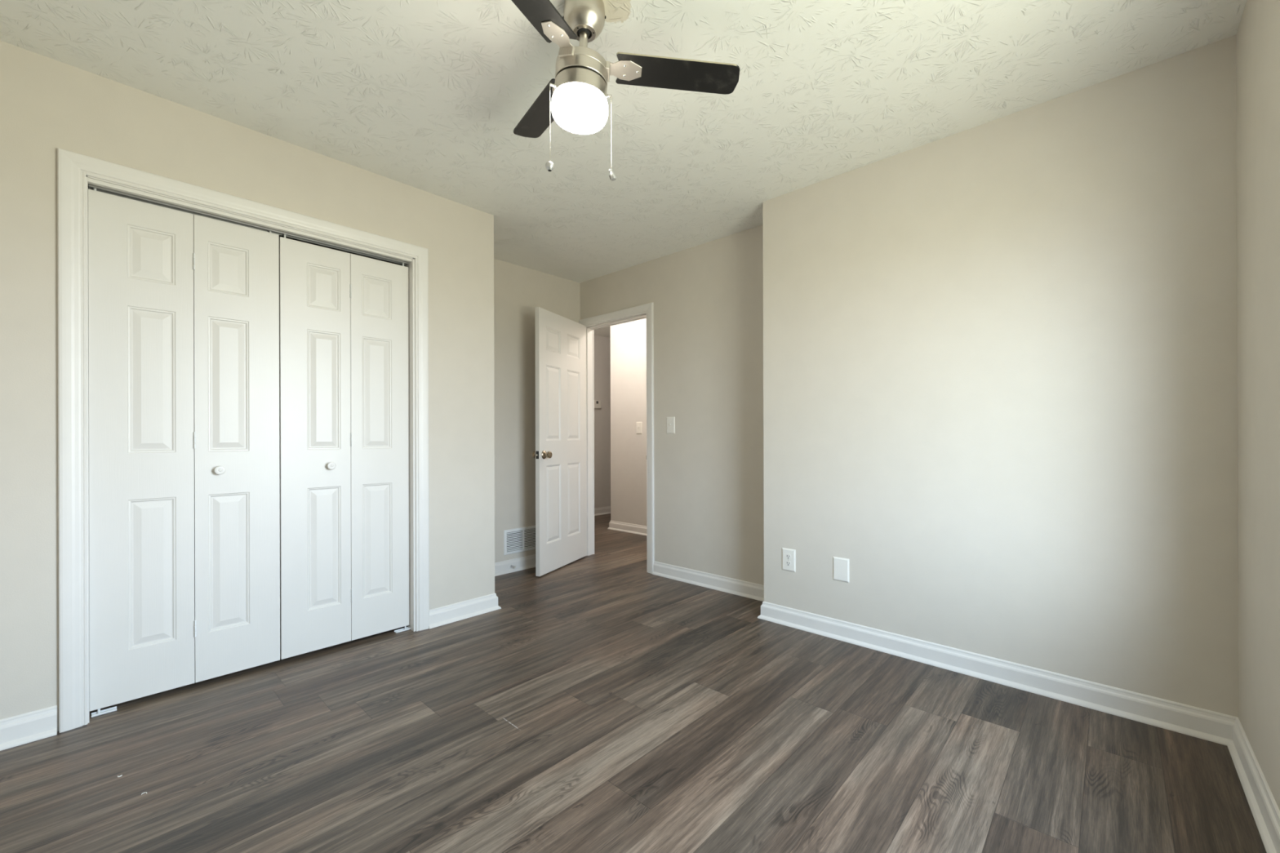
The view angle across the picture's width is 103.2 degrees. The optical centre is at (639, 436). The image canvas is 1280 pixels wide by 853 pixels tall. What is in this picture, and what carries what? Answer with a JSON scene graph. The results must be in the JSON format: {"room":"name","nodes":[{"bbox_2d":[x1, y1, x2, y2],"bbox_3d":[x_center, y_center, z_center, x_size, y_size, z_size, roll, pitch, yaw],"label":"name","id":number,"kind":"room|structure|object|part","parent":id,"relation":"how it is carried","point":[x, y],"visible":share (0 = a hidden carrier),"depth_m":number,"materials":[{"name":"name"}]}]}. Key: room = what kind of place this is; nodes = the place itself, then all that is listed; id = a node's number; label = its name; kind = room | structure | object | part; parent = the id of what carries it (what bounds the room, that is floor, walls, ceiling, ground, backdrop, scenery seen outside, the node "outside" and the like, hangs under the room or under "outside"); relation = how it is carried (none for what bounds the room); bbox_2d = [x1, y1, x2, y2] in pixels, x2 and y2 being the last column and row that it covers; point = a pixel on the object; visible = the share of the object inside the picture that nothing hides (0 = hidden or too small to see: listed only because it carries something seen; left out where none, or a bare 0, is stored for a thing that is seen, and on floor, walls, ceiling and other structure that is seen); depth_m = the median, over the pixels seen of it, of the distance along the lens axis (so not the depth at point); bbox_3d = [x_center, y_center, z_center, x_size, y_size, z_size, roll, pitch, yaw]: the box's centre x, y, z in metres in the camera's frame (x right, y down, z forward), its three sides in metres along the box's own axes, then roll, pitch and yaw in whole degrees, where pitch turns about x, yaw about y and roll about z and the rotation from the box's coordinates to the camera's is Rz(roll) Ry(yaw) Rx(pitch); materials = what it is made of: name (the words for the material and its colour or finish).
{"room":"empty bedroom","nodes":[
{"label":"empty bedroom","id":0,"kind":"room"},
{"bbox_2d":[88,186,404,666],"bbox_3d":[-2.068,-0.147,2.553,0.693,2.440,2.258,0,0,43],"label":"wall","id":1,"kind":"structure","parent":0,"point":[88,186],"depth_m":3.01,"materials":[{"name":"paint"}]},
{"bbox_2d":[0,40,494,731],"bbox_3d":[-1.998,-0.147,2.556,0.793,2.440,2.358,0,0,43],"label":"wall","id":2,"kind":"structure","parent":0,"point":[47,104],"depth_m":1.99,"materials":[{"name":"beige paint"}]},
{"bbox_2d":[0,705,57,751],"bbox_3d":[-2.268,1.025,1.660,0.028,0.097,0.474,0,0,43],"label":"baseboard","id":3,"kind":"structure","parent":2,"relation":"attached to","point":[31,726],"depth_m":1.78,"materials":[{"name":"white wood"}]},
{"bbox_2d":[88,187,279,717],"bbox_3d":[-1.895,0.053,2.156,0.064,2.038,0.604,0,0,43],"label":"door","id":4,"kind":"structure","parent":2,"relation":"in","point":[184,307],"depth_m":2.12,"materials":[{"name":"paint"}]},
{"bbox_3d":[-1.827,0.147,2.205,0.030,0.038,0.038,0,0,43],"label":"knob","id":5,"kind":"part","parent":4,"relation":"part of","materials":[{"name":"white plastic"}]},
{"bbox_2d":[57,147,429,733],"bbox_3d":[-1.682,0.013,2.372,0.118,2.118,1.360,0,0,43],"label":"door frame","id":6,"kind":"structure","parent":2,"relation":"attached to","point":[76,171],"depth_m":1.90,"materials":[{"name":"wood"}]},
{"bbox_2d":[279,234,410,659],"bbox_3d":[-1.481,0.052,2.601,0.064,2.038,0.601,0,0,43],"label":"door","id":7,"kind":"structure","parent":2,"relation":"in","point":[344,326],"depth_m":2.56,"materials":[{"name":"paint"}]},
{"bbox_3d":[-1.534,0.146,2.519,0.030,0.038,0.038,0,0,43],"label":"knob","id":8,"kind":"part","parent":7,"relation":"part of","materials":[{"name":"white plastic"}]},
{"bbox_2d":[428,593,501,628],"bbox_3d":[-1.273,1.022,3.225,0.706,0.097,0.452,0,0,43],"label":"baseboard","id":9,"kind":"structure","parent":2,"relation":"attached to","point":[439,616],"depth_m":2.98,"materials":[{"name":"white wood"}]},
{"bbox_2d":[493,258,580,562],"bbox_3d":[-0.970,-0.150,4.157,0.115,2.440,1.387,0,0,43],"label":"wall","id":10,"kind":"structure","parent":0,"point":[518,290],"depth_m":4.05,"materials":[{"name":"beige paint"}]},
{"bbox_2d":[494,554,535,576],"bbox_3d":[-0.943,1.021,4.077,0.028,0.097,1.242,0,0,43],"label":"baseboard","id":11,"kind":"structure","parent":10,"relation":"attached to","point":[502,567],"depth_m":4.02,"materials":[{"name":"white wood"}]},
{"bbox_2d":[503,525,535,555],"bbox_3d":[-0.940,0.832,4.094,0.010,0.195,0.356,0,0,43],"label":"air vent","id":12,"kind":"object","parent":10,"relation":"in","point":[522,539],"visible":0.78,"depth_m":4.07,"materials":[{"name":"white metal"}]},
{"bbox_2d":[594,334,610,508],"bbox_3d":[-0.717,-0.151,6.817,0.100,2.440,3.200,0,0,43],"label":"wall","id":13,"kind":"structure","parent":0,"point":[602,344],"depth_m":6.96,"materials":[{"name":"paint"}]},
{"bbox_2d":[594,400,600,408],"bbox_3d":[-0.581,-0.434,6.870,0.026,0.112,0.124,0,0,43],"label":"thermostat","id":14,"kind":"object","parent":13,"relation":"attached to","point":[597,402],"visible":0.78,"depth_m":6.87,"materials":[{"name":"white plastic"}]},
{"bbox_2d":[594,506,610,515],"bbox_3d":[-0.607,1.020,6.837,0.028,0.097,3.025,0,0,43],"label":"baseboard","id":15,"kind":"structure","parent":13,"relation":"attached to","point":[603,510],"depth_m":6.94,"materials":[{"name":"white wood"}]},
{"bbox_2d":[0,0,1246,337],"bbox_3d":[0.114,-1.423,3.648,5.700,0.100,6.900,0,0,43],"label":"ceiling","id":16,"kind":"structure","parent":0,"point":[431,96],"depth_m":1.96,"materials":[{"name":"white paint"}]},
{"bbox_2d":[511,0,739,181],"bbox_3d":[-0.262,-1.096,1.627,0.871,0.552,0.884,0,0,43],"label":"ceiling fan","id":17,"kind":"object","parent":16,"relation":"hanging from","point":[577,95],"visible":1,"depth_m":1.59,"materials":[{"name":"black wood"}]},
{"bbox_3d":[-0.355,-1.200,1.877,0.111,0.036,0.400,0,0,-34],"label":"blade","id":18,"kind":"part","parent":17,"relation":"part of","materials":[{"name":"black wood"}]},
{"bbox_3d":[-0.320,-1.192,1.345,0.109,0.037,0.400,0,0,26],"label":"blade","id":19,"kind":"part","parent":17,"relation":"part of","materials":[{"name":"black wood"}]},
{"bbox_3d":[-0.270,-0.974,1.576,0.022,0.245,0.012,0,0,-29],"label":"pull chain","id":20,"kind":"part","parent":17,"relation":"part of","materials":[{"name":"silver metal"}]},
{"bbox_3d":[-0.192,-1.040,1.623,0.181,0.082,0.181,0,0,43],"label":"lamp shade","id":21,"kind":"part","parent":17,"relation":"part of","materials":[{"name":"white glass"}]},
{"bbox_3d":[-0.100,-0.975,1.626,0.019,0.243,0.012,0,0,-4],"label":"pull chain","id":22,"kind":"part","parent":17,"relation":"part of","materials":[{"name":"silver metal"}]},
{"bbox_3d":[0.122,-1.171,1.642,0.400,0.045,0.110,0,0,-4],"label":"blade","id":23,"kind":"part","parent":17,"relation":"part of","materials":[{"name":"black wood"}]},
{"bbox_2d":[610,318,646,526],"bbox_3d":[1.433,-0.157,5.603,2.940,2.440,2.046,0,0,43],"label":"wall","id":24,"kind":"structure","parent":0,"point":[628,340],"depth_m":5.66,"materials":[{"name":"paint"}]},
{"bbox_2d":[607,520,646,535],"bbox_3d":[1.380,1.014,5.636,2.868,0.097,2.074,0,0,43],"label":"baseboard","id":25,"kind":"structure","parent":24,"relation":"attached to","point":[613,525],"depth_m":5.65,"materials":[{"name":"white wood"}]},
{"bbox_2d":[636,422,642,434],"bbox_3d":[-0.013,-0.091,5.541,0.085,0.132,0.017,0,0,43],"label":"light switch","id":26,"kind":"object","parent":24,"relation":"attached to","point":[639,424],"visible":1,"depth_m":5.54,"materials":[{"name":"white plastic"}]},
{"bbox_2d":[0,513,1266,852],"bbox_3d":[0.121,1.067,3.648,5.700,0.001,6.900,0,0,43],"label":"floor","id":27,"kind":"structure","parent":0,"point":[608,704],"depth_m":1.72,"materials":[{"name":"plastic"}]},
{"bbox_2d":[580,224,764,585],"bbox_3d":[0.233,-0.154,3.906,1.987,2.440,0.115,0,0,43],"label":"wall","id":28,"kind":"structure","parent":0,"point":[707,298],"depth_m":3.60,"materials":[{"name":"beige paint"}]},
{"bbox_2d":[578,302,654,573],"bbox_3d":[-0.182,0.015,4.293,0.902,2.106,0.152,0,0,43],"label":"door frame","id":29,"kind":"structure","parent":28,"relation":"attached to","point":[646,310],"depth_m":4.25,"materials":[{"name":"white wood"}]},
{"bbox_2d":[531,306,586,576],"bbox_3d":[-0.634,0.040,4.168,0.162,2.033,0.750,0,0,23],"label":"door","id":30,"kind":"structure","parent":29,"relation":"attached to","point":[560,453],"depth_m":4.11,"materials":[{"name":"paint"}]},
{"bbox_3d":[-0.797,0.141,3.908,0.064,0.066,0.066,0,0,23],"label":"knob","id":31,"kind":"part","parent":30,"relation":"part of","materials":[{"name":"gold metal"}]},
{"bbox_3d":[-0.706,0.141,3.870,0.064,0.066,0.066,0,0,23],"label":"knob","id":32,"kind":"part","parent":30,"relation":"part of","materials":[{"name":"silver metal"}]},
{"bbox_3d":[-0.136,0.014,4.342,0.902,2.106,0.018,0,0,43],"label":"hall casing","id":33,"kind":"part","parent":29,"relation":"part of","materials":[{"name":"white wood"}]},
{"bbox_2d":[666,416,675,433],"bbox_3d":[0.227,-0.084,3.822,0.081,0.127,0.017,0,0,43],"label":"light switch","id":34,"kind":"object","parent":28,"relation":"attached to","point":[670,421],"visible":1,"depth_m":3.82,"materials":[{"name":"white plastic"}]},
{"bbox_2d":[763,34,1238,717],"bbox_3d":[1.579,-0.158,2.455,1.961,2.440,0.404,0,0,43],"label":"wall","id":35,"kind":"structure","parent":0,"point":[1000,357],"depth_m":2.12,"materials":[{"name":"beige paint"}]},
{"bbox_2d":[782,547,795,572],"bbox_3d":[0.838,0.698,2.865,0.082,0.126,0.008,0,0,43],"label":"power outlet","id":36,"kind":"object","parent":35,"relation":"attached to","point":[788,556],"visible":1,"depth_m":2.86,"materials":[{"name":"white plastic"}]},
{"bbox_2d":[785,553,791,559],"bbox_3d":[0.836,0.679,2.863,0.034,0.029,0.002,0,0,43],"label":"receptacle","id":37,"kind":"object","parent":36,"relation":"attached to","point":[788,556],"depth_m":2.86,"materials":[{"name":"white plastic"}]},
{"bbox_2d":[785,560,791,566],"bbox_3d":[0.837,0.718,2.863,0.034,0.029,0.002,0,0,43],"label":"receptacle","id":38,"kind":"object","parent":36,"relation":"attached to","point":[788,563],"depth_m":2.86,"materials":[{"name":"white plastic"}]},
{"bbox_2d":[832,556,848,582],"bbox_3d":[1.055,0.700,2.665,0.085,0.123,0.007,0,0,43],"label":"blank cover plate","id":39,"kind":"object","parent":35,"relation":"attached to","point":[840,566],"visible":1,"depth_m":2.66,"materials":[{"name":"white plastic"}]},
{"bbox_2d":[652,561,1237,746],"bbox_3d":[1.073,1.015,2.832,2.920,0.097,0.317,0,0,43],"label":"baseboard","id":40,"kind":"structure","parent":35,"relation":"attached to","point":[1192,721],"depth_m":2.20,"materials":[{"name":"white wood"}]},
{"bbox_2d":[1235,0,1279,810],"bbox_3d":[1.000,-0.156,0.504,0.150,2.440,3.241,0,0,43],"label":"wall","id":41,"kind":"structure","parent":0,"point":[1258,33],"depth_m":1.48,"materials":[{"name":"beige paint"}]},
{"bbox_2d":[1226,717,1279,852],"bbox_3d":[0.938,1.016,0.565,0.028,0.097,3.241,0,0,43],"label":"baseboard","id":42,"kind":"structure","parent":41,"relation":"attached to","point":[1265,811],"depth_m":1.45,"materials":[{"name":"white wood"}]}
]}

